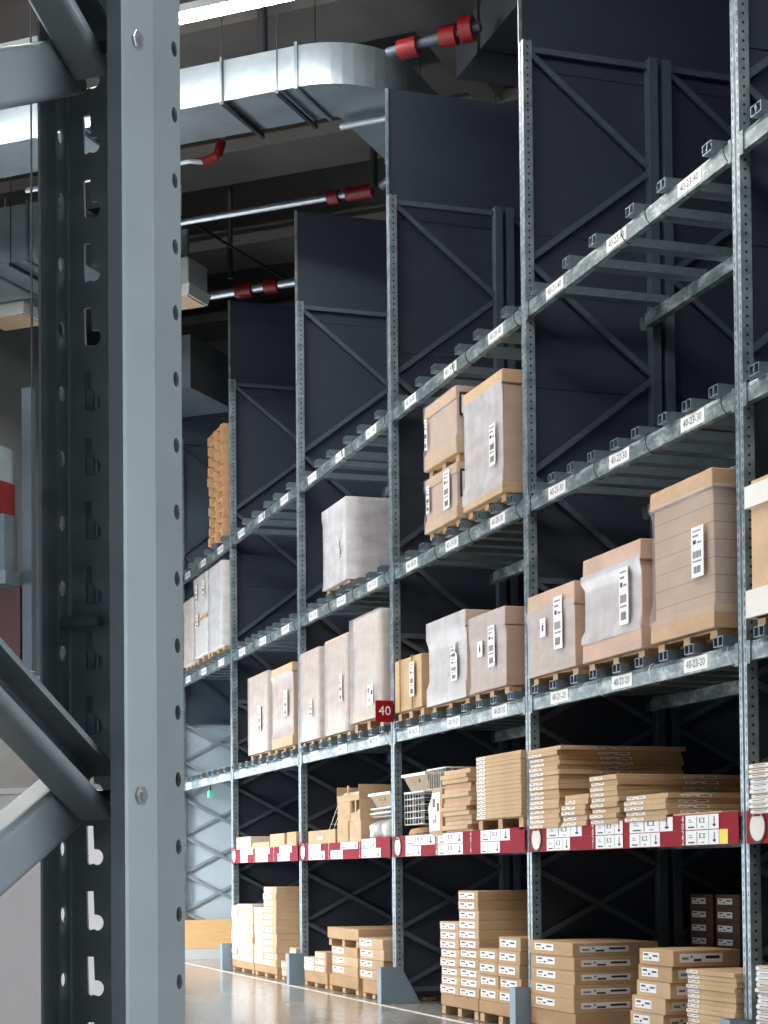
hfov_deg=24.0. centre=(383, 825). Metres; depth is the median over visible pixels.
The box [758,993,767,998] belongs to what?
pack
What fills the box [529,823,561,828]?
pack
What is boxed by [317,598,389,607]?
support
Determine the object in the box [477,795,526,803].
pack
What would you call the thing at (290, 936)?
carton
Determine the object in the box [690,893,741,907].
carton
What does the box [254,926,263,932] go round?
carton
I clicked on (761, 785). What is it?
pack
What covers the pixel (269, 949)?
carton
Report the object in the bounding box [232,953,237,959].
carton
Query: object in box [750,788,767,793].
pack
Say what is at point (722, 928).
carton
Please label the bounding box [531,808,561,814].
pack
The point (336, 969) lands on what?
carton
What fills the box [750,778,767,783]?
pack
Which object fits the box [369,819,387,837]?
plastic bag
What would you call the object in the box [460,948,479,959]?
carton
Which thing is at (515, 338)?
support
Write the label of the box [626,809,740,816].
pack
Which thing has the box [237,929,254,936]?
carton
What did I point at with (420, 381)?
support
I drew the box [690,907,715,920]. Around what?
carton
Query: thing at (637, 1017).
carton
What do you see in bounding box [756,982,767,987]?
pack
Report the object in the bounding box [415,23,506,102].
trim
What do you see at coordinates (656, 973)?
carton
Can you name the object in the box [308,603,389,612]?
support
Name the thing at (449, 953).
carton
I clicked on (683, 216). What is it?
support
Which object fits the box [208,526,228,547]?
wooden pallet
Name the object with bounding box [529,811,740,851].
beam
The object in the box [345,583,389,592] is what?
support
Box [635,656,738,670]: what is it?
support
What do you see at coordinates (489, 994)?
carton
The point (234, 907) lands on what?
carton
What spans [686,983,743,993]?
pack
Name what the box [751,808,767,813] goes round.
pack
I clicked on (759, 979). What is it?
pack
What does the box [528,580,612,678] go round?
load
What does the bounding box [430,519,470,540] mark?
wooden pallet
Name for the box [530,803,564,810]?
pack
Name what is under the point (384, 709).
sign
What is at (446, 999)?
carton
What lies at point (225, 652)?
support
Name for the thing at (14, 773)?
wall
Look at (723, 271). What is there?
beam
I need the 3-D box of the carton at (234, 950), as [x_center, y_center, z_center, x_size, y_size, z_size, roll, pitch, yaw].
[-1.597,1.723,25.122,1.004,0.084,0.318,0,-2,-18]
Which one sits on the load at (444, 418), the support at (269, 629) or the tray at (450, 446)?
the tray at (450, 446)
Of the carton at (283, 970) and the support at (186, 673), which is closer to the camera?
the carton at (283, 970)
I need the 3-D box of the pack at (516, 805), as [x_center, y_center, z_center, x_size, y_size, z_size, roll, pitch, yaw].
[1.435,-0.153,15.722,0.954,0.035,1.042,0,-2,-18]
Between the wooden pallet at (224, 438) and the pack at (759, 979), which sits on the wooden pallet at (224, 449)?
the wooden pallet at (224, 438)
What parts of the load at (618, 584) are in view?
lid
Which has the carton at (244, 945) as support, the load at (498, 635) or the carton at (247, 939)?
the carton at (247, 939)
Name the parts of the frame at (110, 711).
connector plate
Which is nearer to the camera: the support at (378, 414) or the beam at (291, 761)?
the support at (378, 414)
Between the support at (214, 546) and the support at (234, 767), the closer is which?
the support at (234, 767)
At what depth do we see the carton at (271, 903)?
22.88 m
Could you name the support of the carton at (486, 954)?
on the carton at (488, 968)
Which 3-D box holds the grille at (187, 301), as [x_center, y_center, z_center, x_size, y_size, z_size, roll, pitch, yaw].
[-2.867,-7.186,24.854,0.640,0.020,0.490,-1,-2,23]
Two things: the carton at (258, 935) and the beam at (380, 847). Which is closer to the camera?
the beam at (380, 847)
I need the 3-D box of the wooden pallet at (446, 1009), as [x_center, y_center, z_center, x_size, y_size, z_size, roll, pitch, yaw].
[1.168,1.704,16.659,1.000,0.086,0.952,0,-2,-18]
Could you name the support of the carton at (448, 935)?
on the carton at (448, 944)
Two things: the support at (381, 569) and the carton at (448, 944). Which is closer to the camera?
the carton at (448, 944)
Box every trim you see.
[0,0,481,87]
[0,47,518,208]
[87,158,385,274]
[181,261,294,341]
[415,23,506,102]
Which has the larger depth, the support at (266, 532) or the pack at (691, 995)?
the support at (266, 532)
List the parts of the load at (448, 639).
lid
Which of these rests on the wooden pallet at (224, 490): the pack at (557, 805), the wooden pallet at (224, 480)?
the wooden pallet at (224, 480)
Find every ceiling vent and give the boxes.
[0,177,37,330]
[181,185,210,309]
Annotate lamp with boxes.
[0,0,290,46]
[207,785,212,797]
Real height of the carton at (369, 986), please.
0.140 m
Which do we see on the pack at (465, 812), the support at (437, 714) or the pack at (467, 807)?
the pack at (467, 807)
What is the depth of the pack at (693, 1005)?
11.88 m
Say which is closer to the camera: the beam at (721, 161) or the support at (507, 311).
the beam at (721, 161)
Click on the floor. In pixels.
(212, 996)
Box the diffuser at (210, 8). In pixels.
[180,0,290,23]
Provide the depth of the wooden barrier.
28.52 m
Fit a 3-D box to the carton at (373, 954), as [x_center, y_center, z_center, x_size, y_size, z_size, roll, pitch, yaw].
[0.319,1.350,19.134,0.954,0.110,0.834,0,-2,-18]
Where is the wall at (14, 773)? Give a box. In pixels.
[0,675,102,789]
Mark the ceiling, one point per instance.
(382, 43)
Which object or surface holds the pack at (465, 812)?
on the pack at (464, 817)
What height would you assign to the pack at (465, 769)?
0.043 m
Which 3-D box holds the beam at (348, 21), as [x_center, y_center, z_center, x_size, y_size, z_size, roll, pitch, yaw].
[6.300,-9.725,17.540,29.500,1.100,1.000,-1,-2,23]
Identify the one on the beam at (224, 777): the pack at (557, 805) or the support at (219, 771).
the support at (219, 771)
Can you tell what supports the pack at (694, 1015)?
on the pack at (695, 1020)
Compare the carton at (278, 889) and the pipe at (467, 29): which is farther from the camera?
the carton at (278, 889)
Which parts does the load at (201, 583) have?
lid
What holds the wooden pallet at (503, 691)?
on the support at (497, 699)
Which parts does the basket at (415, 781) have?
handle plate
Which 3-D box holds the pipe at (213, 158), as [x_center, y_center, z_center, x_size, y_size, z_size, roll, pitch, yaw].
[-3.036,-7.664,20.912,2.598,0.389,0.192,-1,-2,19]
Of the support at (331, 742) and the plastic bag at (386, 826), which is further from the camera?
the support at (331, 742)
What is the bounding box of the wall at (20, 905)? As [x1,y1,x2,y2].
[0,787,103,1023]
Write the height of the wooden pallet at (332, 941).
0.085 m
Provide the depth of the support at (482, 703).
15.96 m
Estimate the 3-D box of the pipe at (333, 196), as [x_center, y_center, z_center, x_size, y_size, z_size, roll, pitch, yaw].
[-1.895,-7.851,23.136,3.800,0.172,0.180,-1,-2,23]
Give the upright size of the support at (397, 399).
0.068 m
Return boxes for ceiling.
[356,31,418,49]
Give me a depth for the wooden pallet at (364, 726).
19.26 m
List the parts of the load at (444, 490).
lid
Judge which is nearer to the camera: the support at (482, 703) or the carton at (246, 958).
the support at (482, 703)
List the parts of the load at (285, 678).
lid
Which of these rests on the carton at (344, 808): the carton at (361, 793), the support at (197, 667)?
the carton at (361, 793)
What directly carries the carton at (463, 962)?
on the carton at (464, 972)
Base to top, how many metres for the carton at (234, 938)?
0.084 m
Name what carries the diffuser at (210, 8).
attached to the lamp at (197, 10)
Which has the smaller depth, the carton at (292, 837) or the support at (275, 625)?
the carton at (292, 837)
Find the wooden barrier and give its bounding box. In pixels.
[185,919,231,959]
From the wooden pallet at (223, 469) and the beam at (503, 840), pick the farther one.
the wooden pallet at (223, 469)
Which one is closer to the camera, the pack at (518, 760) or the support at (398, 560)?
the pack at (518, 760)
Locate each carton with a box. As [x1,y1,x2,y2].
[231,911,237,916]
[232,905,237,910]
[232,923,237,928]
[232,929,236,935]
[232,935,237,941]
[232,941,237,947]
[232,947,237,953]
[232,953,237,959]
[232,959,254,969]
[233,917,237,922]
[236,836,269,849]
[237,903,263,910]
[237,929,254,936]
[237,935,254,942]
[237,942,254,949]
[238,910,254,916]
[238,916,254,923]
[238,923,254,929]
[238,948,253,955]
[238,954,254,962]
[252,842,269,848]
[254,907,263,913]
[254,913,263,919]
[254,920,262,925]
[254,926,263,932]
[254,945,263,951]
[254,951,264,958]
[255,932,263,938]
[255,938,263,945]
[255,957,263,964]
[255,963,281,974]
[263,893,299,899]
[263,919,299,926]
[263,926,299,933]
[264,886,299,893]
[264,900,299,906]
[264,906,299,913]
[264,913,299,919]
[264,932,299,939]
[264,939,299,946]
[264,945,289,953]
[264,952,285,960]
[264,958,283,966]
[270,833,286,846]
[281,960,285,968]
[282,968,286,976]
[287,832,298,845]
[290,947,299,952]
[304,956,314,964]
[304,963,314,970]
[305,970,330,984]
[308,829,336,844]
[315,951,331,958]
[315,958,331,965]
[315,965,331,972]
[328,925,392,940]
[330,973,362,989]
[332,945,359,957]
[332,955,359,967]
[332,964,359,977]
[337,784,391,802]
[337,821,349,842]
[338,801,350,821]
[350,820,379,841]
[351,800,390,820]
[359,937,392,949]
[360,948,392,960]
[360,958,392,970]
[360,968,376,980]
[363,979,376,993]
[432,789,446,835]
[440,921,458,930]
[440,930,459,940]
[440,939,459,949]
[440,957,460,967]
[440,984,459,995]
[441,948,460,958]
[441,993,478,1010]
[442,966,460,976]
[442,975,460,985]
[458,890,527,900]
[458,900,527,910]
[459,910,527,919]
[459,919,527,929]
[459,929,527,939]
[459,958,479,969]
[460,938,498,949]
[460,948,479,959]
[460,967,479,978]
[460,986,479,998]
[461,977,480,988]
[479,961,497,975]
[479,999,509,1016]
[480,948,498,962]
[480,974,499,988]
[480,987,498,1001]
[498,950,527,965]
[498,963,527,978]
[499,936,527,951]
[499,989,509,1003]
[500,977,528,990]
[530,938,657,956]
[531,953,639,970]
[531,980,636,999]
[531,993,631,1013]
[531,1007,630,1023]
[532,966,638,985]
[630,1010,688,1023]
[632,994,688,1014]
[637,979,688,999]
[638,964,737,982]
[640,946,739,966]
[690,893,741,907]
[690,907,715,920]
[691,920,715,934]
[691,934,715,946]
[716,894,741,908]
[716,908,742,922]
[716,921,742,935]
[716,935,742,949]
[740,950,742,963]
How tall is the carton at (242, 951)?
0.086 m
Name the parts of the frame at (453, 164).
sheet panel, sheet panel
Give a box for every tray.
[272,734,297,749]
[370,806,391,812]
[370,811,391,817]
[424,435,464,472]
[425,505,468,534]
[430,680,475,706]
[463,480,522,513]
[583,625,683,663]
[651,604,737,644]
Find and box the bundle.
[409,827,429,834]
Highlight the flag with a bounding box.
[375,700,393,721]
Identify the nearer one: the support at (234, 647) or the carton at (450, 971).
the carton at (450, 971)
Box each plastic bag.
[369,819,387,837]
[381,818,391,839]
[428,797,431,833]
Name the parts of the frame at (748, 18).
sheet panel, sheet panel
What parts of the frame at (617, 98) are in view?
sheet panel, sheet panel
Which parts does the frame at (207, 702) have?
sheet panel, sheet panel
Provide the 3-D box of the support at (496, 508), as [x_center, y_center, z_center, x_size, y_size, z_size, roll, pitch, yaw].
[1.520,-2.755,15.865,1.210,0.068,0.128,0,-2,-18]
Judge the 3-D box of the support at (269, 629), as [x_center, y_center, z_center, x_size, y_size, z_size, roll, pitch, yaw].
[-0.933,-2.529,23.429,1.210,0.068,0.128,0,-2,-18]
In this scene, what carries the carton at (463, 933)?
on the carton
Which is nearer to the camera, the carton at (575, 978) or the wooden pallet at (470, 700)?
the carton at (575, 978)
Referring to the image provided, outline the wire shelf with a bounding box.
[329,806,337,829]
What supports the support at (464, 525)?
on the beam at (514, 513)
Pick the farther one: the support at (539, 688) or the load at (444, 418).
the load at (444, 418)
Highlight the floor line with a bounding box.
[185,962,471,1023]
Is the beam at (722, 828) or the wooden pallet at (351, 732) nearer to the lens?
the beam at (722, 828)
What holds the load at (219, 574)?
on the wooden pallet at (227, 646)
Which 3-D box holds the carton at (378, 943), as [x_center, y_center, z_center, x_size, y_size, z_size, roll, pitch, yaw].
[0.307,1.242,19.188,0.954,0.110,0.834,0,-2,-18]
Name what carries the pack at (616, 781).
on the pack at (611, 787)
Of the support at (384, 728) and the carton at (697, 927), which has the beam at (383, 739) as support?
the support at (384, 728)
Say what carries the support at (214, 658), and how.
on the beam at (223, 662)
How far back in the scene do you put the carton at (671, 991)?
12.63 m
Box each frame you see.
[0,0,184,1023]
[182,412,231,919]
[220,300,298,969]
[286,210,392,984]
[377,88,526,1003]
[510,0,741,1023]
[720,0,767,1023]
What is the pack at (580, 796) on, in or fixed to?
on the pack at (585, 800)
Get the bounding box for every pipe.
[25,136,225,192]
[181,184,374,225]
[207,278,294,299]
[227,186,232,278]
[257,6,267,52]
[339,115,384,129]
[370,146,377,188]
[378,177,385,190]
[385,14,481,60]
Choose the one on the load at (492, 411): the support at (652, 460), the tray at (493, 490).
the tray at (493, 490)
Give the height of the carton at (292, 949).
0.092 m
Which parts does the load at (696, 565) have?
lid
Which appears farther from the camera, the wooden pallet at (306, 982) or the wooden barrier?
the wooden barrier
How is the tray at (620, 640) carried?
on the load at (618, 584)
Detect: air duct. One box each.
[0,0,495,177]
[0,176,99,301]
[59,334,228,419]
[456,0,518,86]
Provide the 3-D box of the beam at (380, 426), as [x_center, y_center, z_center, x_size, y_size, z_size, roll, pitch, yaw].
[-0.468,-4.154,20.277,0.098,0.170,3.498,0,-2,-18]
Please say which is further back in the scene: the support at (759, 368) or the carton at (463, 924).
the carton at (463, 924)
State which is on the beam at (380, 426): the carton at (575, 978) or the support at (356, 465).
the support at (356, 465)
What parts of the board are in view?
red panel, grey panel, red panel, post, hanging rod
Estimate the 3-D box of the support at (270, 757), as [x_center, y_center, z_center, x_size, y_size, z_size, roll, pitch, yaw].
[-0.926,-0.868,23.409,1.210,0.068,0.128,0,-2,-18]
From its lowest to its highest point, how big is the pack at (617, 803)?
0.041 m
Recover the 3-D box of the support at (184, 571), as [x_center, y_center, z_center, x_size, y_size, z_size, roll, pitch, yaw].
[-2.648,-4.006,28.717,1.210,0.068,0.128,0,-2,-18]
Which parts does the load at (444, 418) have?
lid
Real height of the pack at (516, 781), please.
0.035 m
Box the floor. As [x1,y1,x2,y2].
[185,959,498,1023]
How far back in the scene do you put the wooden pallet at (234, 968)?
24.52 m
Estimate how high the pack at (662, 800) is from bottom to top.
0.038 m
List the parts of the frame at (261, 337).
sheet panel, sheet panel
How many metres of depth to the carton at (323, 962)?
20.75 m
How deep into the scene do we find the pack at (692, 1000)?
11.88 m
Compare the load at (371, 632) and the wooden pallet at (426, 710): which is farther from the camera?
the load at (371, 632)
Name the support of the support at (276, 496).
on the beam at (289, 497)
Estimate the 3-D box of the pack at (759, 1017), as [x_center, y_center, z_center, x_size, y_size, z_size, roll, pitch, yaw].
[2.797,1.194,11.097,0.704,0.034,0.794,0,-2,-18]
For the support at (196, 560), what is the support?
on the beam at (225, 546)
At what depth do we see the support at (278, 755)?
22.79 m
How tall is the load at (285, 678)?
1.017 m
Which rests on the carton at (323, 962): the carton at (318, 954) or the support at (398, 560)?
the carton at (318, 954)
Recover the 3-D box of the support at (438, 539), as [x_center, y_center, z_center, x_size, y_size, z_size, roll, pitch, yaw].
[1.050,-2.712,17.316,1.210,0.068,0.128,0,-2,-18]
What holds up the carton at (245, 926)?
on the carton at (242, 932)
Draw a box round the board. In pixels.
[0,4,36,671]
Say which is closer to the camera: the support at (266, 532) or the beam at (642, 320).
the beam at (642, 320)
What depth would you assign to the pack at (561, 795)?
14.47 m
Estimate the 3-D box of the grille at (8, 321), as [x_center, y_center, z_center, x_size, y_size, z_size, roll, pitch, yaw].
[-5.252,-7.145,25.604,0.660,0.020,0.540,-1,-2,23]
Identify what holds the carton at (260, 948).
on the carton at (257, 954)
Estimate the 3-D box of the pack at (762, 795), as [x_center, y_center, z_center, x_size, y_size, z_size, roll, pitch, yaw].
[2.862,-0.195,11.256,0.904,0.032,0.685,0,-2,-18]
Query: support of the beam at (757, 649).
attached to the frame at (748, 18)
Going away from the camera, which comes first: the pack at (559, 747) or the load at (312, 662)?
the pack at (559, 747)
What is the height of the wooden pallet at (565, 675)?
0.068 m
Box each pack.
[440,772,476,780]
[440,805,476,812]
[441,824,518,830]
[442,777,476,784]
[442,791,476,798]
[443,810,476,816]
[444,768,476,775]
[444,786,476,793]
[444,800,476,807]
[445,782,475,789]
[445,796,476,802]
[445,815,476,821]
[445,819,518,825]
[447,829,478,831]
[476,750,525,761]
[476,754,525,764]
[476,758,525,768]
[476,762,525,772]
[476,766,525,776]
[476,775,525,784]
[476,779,525,788]
[477,771,525,780]
[477,783,525,792]
[477,787,525,796]
[477,791,525,800]
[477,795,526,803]
[477,800,526,807]
[477,804,526,811]
[477,808,526,815]
[477,812,526,819]
[527,745,685,754]
[528,750,680,759]
[529,765,681,773]
[529,779,591,786]
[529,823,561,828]
[530,755,682,763]
[530,769,682,777]
[530,774,601,782]
[530,784,590,791]
[530,789,589,796]
[530,798,564,805]
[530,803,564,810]
[530,813,562,819]
[531,760,683,768]
[531,793,578,800]
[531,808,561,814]
[531,818,563,823]
[561,804,589,810]
[561,809,592,816]
[562,820,590,826]
[563,815,589,821]
[565,793,590,799]
[565,798,591,805]
[589,774,740,781]
[589,812,626,819]
[590,785,740,792]
[590,790,740,797]
[590,801,626,808]
[591,779,740,787]
[591,818,624,824]
[592,796,627,803]
[592,807,623,813]
[624,798,740,806]
[624,803,740,811]
[625,815,672,822]
[626,793,740,801]
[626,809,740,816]
[673,811,740,815]
[686,967,742,978]
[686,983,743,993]
[686,1007,743,1018]
[687,1002,743,1013]
[687,1012,729,1021]
[688,974,742,983]
[688,978,743,988]
[688,988,743,998]
[688,993,743,1003]
[688,998,743,1008]
[688,1017,719,1023]
[749,762,767,768]
[749,767,767,773]
[749,772,767,778]
[749,798,767,803]
[749,803,767,808]
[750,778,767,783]
[750,783,767,788]
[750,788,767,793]
[751,793,767,798]
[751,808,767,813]
[755,976,767,982]
[755,987,767,993]
[756,965,767,971]
[756,971,767,976]
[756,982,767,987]
[756,1004,767,1009]
[756,1015,767,1021]
[756,1020,767,1023]
[757,1009,767,1015]
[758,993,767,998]
[758,998,767,1004]
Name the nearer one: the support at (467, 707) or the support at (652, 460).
the support at (652, 460)
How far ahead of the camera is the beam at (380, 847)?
19.84 m
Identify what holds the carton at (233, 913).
on the carton at (235, 919)
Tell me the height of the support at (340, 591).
0.068 m
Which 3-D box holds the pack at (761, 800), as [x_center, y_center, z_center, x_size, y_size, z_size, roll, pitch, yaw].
[2.847,-0.163,11.262,0.904,0.032,0.685,0,-2,-18]
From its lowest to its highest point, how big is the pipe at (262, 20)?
1.900 m
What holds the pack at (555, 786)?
on the pack at (555, 791)
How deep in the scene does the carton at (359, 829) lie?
19.45 m
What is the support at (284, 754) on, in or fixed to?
on the beam at (291, 761)
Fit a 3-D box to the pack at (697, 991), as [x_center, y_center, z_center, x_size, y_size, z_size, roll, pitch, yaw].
[2.401,1.107,12.023,0.504,0.033,0.659,0,-2,-18]
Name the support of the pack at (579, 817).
on the pack at (584, 822)
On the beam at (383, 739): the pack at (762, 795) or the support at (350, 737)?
the support at (350, 737)
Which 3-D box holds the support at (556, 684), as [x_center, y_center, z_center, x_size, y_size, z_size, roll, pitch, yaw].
[1.924,-1.131,14.621,1.210,0.068,0.128,0,-2,-18]
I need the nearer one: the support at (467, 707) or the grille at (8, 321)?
the support at (467, 707)
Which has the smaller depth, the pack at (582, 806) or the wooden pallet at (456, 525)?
the pack at (582, 806)
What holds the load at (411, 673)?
on the wooden pallet
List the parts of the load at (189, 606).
lid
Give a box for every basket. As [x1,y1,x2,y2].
[368,791,391,808]
[401,771,444,791]
[426,766,475,789]
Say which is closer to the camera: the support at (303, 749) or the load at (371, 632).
the load at (371, 632)
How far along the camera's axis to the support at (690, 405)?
12.24 m
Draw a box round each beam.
[183,539,229,584]
[183,653,229,686]
[184,771,230,791]
[231,485,296,546]
[232,618,297,662]
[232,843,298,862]
[233,754,298,780]
[299,411,387,494]
[300,569,389,628]
[300,837,391,860]
[301,730,390,764]
[385,485,388,496]
[387,733,496,762]
[391,306,520,423]
[392,499,522,581]
[393,827,526,856]
[394,697,525,743]
[489,574,494,584]
[493,507,648,582]
[495,700,651,741]
[496,848,651,854]
[526,139,731,319]
[528,388,734,514]
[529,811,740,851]
[530,643,738,712]
[640,318,646,330]
[645,255,732,326]
[648,465,735,516]
[650,680,738,710]
[652,839,741,849]
[739,113,767,155]
[743,373,767,406]
[746,637,767,663]
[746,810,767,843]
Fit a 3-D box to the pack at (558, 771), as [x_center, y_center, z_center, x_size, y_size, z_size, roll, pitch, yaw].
[1.817,-0.423,14.776,1.104,0.038,0.600,0,-2,-18]
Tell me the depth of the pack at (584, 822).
14.02 m
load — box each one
[183,597,196,667]
[193,571,207,658]
[208,560,229,652]
[248,670,275,755]
[271,662,297,749]
[300,646,329,742]
[322,496,389,591]
[325,632,356,736]
[351,608,390,723]
[395,653,428,713]
[424,385,474,472]
[425,461,468,534]
[426,609,492,706]
[461,368,522,513]
[470,606,524,694]
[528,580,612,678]
[581,538,683,663]
[650,467,737,644]
[744,475,767,618]
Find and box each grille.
[0,313,37,330]
[181,295,204,309]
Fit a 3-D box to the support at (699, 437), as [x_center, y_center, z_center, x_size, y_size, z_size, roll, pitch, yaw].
[2.385,-2.835,13.201,1.210,0.068,0.128,0,-2,-18]
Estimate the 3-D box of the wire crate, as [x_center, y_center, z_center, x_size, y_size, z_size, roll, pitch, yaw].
[0.528,-0.177,17.951,0.497,0.331,0.602,0,-2,-18]
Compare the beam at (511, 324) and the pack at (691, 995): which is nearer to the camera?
the pack at (691, 995)
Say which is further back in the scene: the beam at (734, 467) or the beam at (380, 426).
the beam at (380, 426)
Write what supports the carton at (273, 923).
on the carton at (267, 929)
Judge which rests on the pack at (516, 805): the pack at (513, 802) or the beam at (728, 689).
the pack at (513, 802)
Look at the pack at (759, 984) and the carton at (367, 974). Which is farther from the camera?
the carton at (367, 974)
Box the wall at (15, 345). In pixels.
[0,308,227,675]
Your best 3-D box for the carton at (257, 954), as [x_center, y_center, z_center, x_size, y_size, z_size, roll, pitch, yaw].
[-1.167,1.685,23.798,1.004,0.083,0.476,0,-2,-18]
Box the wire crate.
[404,790,431,825]
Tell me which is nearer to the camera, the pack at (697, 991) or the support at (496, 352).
the pack at (697, 991)
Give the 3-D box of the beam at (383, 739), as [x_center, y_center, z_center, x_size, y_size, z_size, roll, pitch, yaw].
[-0.439,-0.863,20.189,0.098,0.164,3.498,0,-2,-18]
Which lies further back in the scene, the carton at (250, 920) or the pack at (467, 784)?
the carton at (250, 920)
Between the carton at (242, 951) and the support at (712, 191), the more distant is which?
the carton at (242, 951)
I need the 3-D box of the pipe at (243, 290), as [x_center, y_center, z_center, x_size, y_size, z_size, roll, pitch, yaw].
[-1.950,-7.594,25.592,1.801,0.211,0.220,-1,-2,23]
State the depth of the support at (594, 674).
13.90 m
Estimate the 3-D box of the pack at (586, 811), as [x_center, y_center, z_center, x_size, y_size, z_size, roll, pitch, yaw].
[1.966,-0.100,14.226,1.054,0.042,0.456,0,-2,-18]
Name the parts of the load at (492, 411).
lid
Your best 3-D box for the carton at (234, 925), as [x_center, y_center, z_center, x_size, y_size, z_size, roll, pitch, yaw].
[-1.588,1.387,25.133,1.004,0.084,0.318,0,-2,-18]
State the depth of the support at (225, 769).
25.51 m
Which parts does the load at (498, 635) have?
lid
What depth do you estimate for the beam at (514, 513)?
16.59 m
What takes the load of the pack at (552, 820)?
on the pack at (548, 825)
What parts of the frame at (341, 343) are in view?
sheet panel, sheet panel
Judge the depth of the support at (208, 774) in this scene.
26.59 m
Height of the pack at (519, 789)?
0.035 m
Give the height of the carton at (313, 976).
0.130 m
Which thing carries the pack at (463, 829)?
on the deck
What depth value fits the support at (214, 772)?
26.25 m
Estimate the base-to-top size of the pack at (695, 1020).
0.033 m
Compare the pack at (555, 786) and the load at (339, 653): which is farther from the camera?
the load at (339, 653)
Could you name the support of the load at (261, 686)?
on the wooden pallet
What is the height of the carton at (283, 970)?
0.095 m
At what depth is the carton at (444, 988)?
16.69 m
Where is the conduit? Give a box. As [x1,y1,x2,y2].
[181,215,286,279]
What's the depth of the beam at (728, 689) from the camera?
14.56 m
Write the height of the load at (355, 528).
0.913 m
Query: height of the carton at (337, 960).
0.105 m
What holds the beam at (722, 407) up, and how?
attached to the frame at (617, 98)
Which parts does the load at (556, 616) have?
lid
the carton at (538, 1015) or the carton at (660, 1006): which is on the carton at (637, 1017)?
the carton at (660, 1006)
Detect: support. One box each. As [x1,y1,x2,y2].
[183,570,206,575]
[183,673,229,679]
[184,671,229,676]
[188,562,214,568]
[189,668,229,673]
[194,557,229,563]
[194,665,229,670]
[200,662,229,667]
[200,773,206,777]
[204,549,229,555]
[206,771,214,776]
[211,543,221,549]
[211,656,218,661]
[211,770,217,774]
[217,653,226,658]
[217,769,225,773]
[221,535,228,541]
[223,649,229,654]
[223,767,230,771]
[231,527,296,536]
[231,645,297,652]
[232,765,298,770]
[237,641,297,648]
[239,763,298,768]
[242,518,296,527]
[245,638,297,644]
[245,761,298,766]
[251,510,296,519]
[251,634,297,641]
[251,759,261,764]
[258,630,297,637]
[258,758,269,762]
[263,501,296,509]
[266,626,297,633]
[266,755,277,760]
[272,623,283,628]
[273,493,296,501]
[274,753,281,758]
[281,618,293,624]
[281,751,293,757]
[286,482,295,489]
[289,613,296,619]
[290,749,298,754]
[299,608,369,616]
[300,471,388,483]
[300,746,390,753]
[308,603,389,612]
[309,744,390,750]
[314,459,388,471]
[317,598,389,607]
[319,741,390,748]
[326,449,388,461]
[326,593,389,602]
[328,739,390,746]
[336,588,389,597]
[337,736,349,742]
[343,435,387,446]
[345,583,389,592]
[347,734,361,740]
[355,577,389,586]
[357,424,387,434]
[358,731,371,737]
[365,572,381,579]
[368,728,381,735]
[374,410,387,418]
[377,565,389,573]
[380,725,390,732]
[393,394,438,406]
[394,556,509,569]
[394,721,509,730]
[405,550,522,563]
[406,718,523,727]
[415,376,483,388]
[419,542,523,556]
[419,714,525,724]
[431,363,499,378]
[432,535,523,548]
[432,711,525,720]
[445,528,523,541]
[447,707,525,716]
[455,343,521,359]
[459,520,523,533]
[461,703,481,711]
[473,328,521,343]
[475,512,522,524]
[476,699,493,707]
[490,503,513,513]
[491,695,513,704]
[501,306,518,317]
[507,494,522,504]
[507,691,524,699]
[529,282,668,306]
[530,482,660,499]
[531,684,670,696]
[548,472,680,489]
[549,679,691,692]
[562,255,706,281]
[567,461,704,480]
[570,674,716,687]
[587,450,735,469]
[589,233,732,261]
[589,669,738,682]
[610,437,735,458]
[613,662,738,676]
[625,203,732,229]
[631,426,735,446]
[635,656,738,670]
[657,177,731,201]
[658,411,735,430]
[659,650,688,661]
[682,398,734,416]
[684,643,720,655]
[702,139,727,157]
[708,383,734,398]
[713,635,738,647]
[748,361,767,377]
[750,99,767,118]
[754,624,767,637]
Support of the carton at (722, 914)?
on the carton at (722, 928)
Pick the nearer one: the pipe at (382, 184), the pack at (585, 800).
the pack at (585, 800)
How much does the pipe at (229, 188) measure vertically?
1.300 m
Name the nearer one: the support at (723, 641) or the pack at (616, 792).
the support at (723, 641)
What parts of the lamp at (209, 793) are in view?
lit panel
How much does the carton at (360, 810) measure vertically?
0.219 m
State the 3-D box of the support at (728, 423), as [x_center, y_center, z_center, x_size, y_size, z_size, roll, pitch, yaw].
[2.516,-2.847,12.796,1.210,0.068,0.128,0,-2,-18]
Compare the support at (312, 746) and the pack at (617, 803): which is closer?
the pack at (617, 803)
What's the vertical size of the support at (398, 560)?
0.068 m
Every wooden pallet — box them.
[197,653,210,664]
[207,423,228,446]
[207,464,228,487]
[208,433,228,456]
[208,443,228,467]
[208,454,228,476]
[208,495,228,517]
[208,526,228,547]
[209,474,228,497]
[209,485,228,506]
[209,505,228,526]
[209,516,228,537]
[211,645,229,656]
[233,967,255,973]
[251,751,274,759]
[256,971,281,978]
[275,745,297,753]
[304,738,327,745]
[305,981,329,989]
[327,579,354,593]
[328,731,356,739]
[329,938,359,948]
[330,985,365,995]
[355,720,390,733]
[363,992,440,1000]
[399,707,434,720]
[430,453,464,477]
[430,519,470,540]
[433,697,475,711]
[442,1005,498,1020]
[469,493,522,520]
[476,685,524,699]
[479,816,526,830]
[481,1012,509,1023]
[534,667,612,684]
[589,649,658,669]
[658,629,738,651]
[758,617,767,625]
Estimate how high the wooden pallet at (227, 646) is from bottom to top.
0.089 m
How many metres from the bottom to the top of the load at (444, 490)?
0.521 m
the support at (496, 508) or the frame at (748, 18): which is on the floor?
the frame at (748, 18)
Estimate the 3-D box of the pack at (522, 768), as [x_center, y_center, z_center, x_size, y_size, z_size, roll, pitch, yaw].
[1.430,-0.466,15.728,0.954,0.035,1.042,0,-2,-18]
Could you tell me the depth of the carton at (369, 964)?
18.95 m

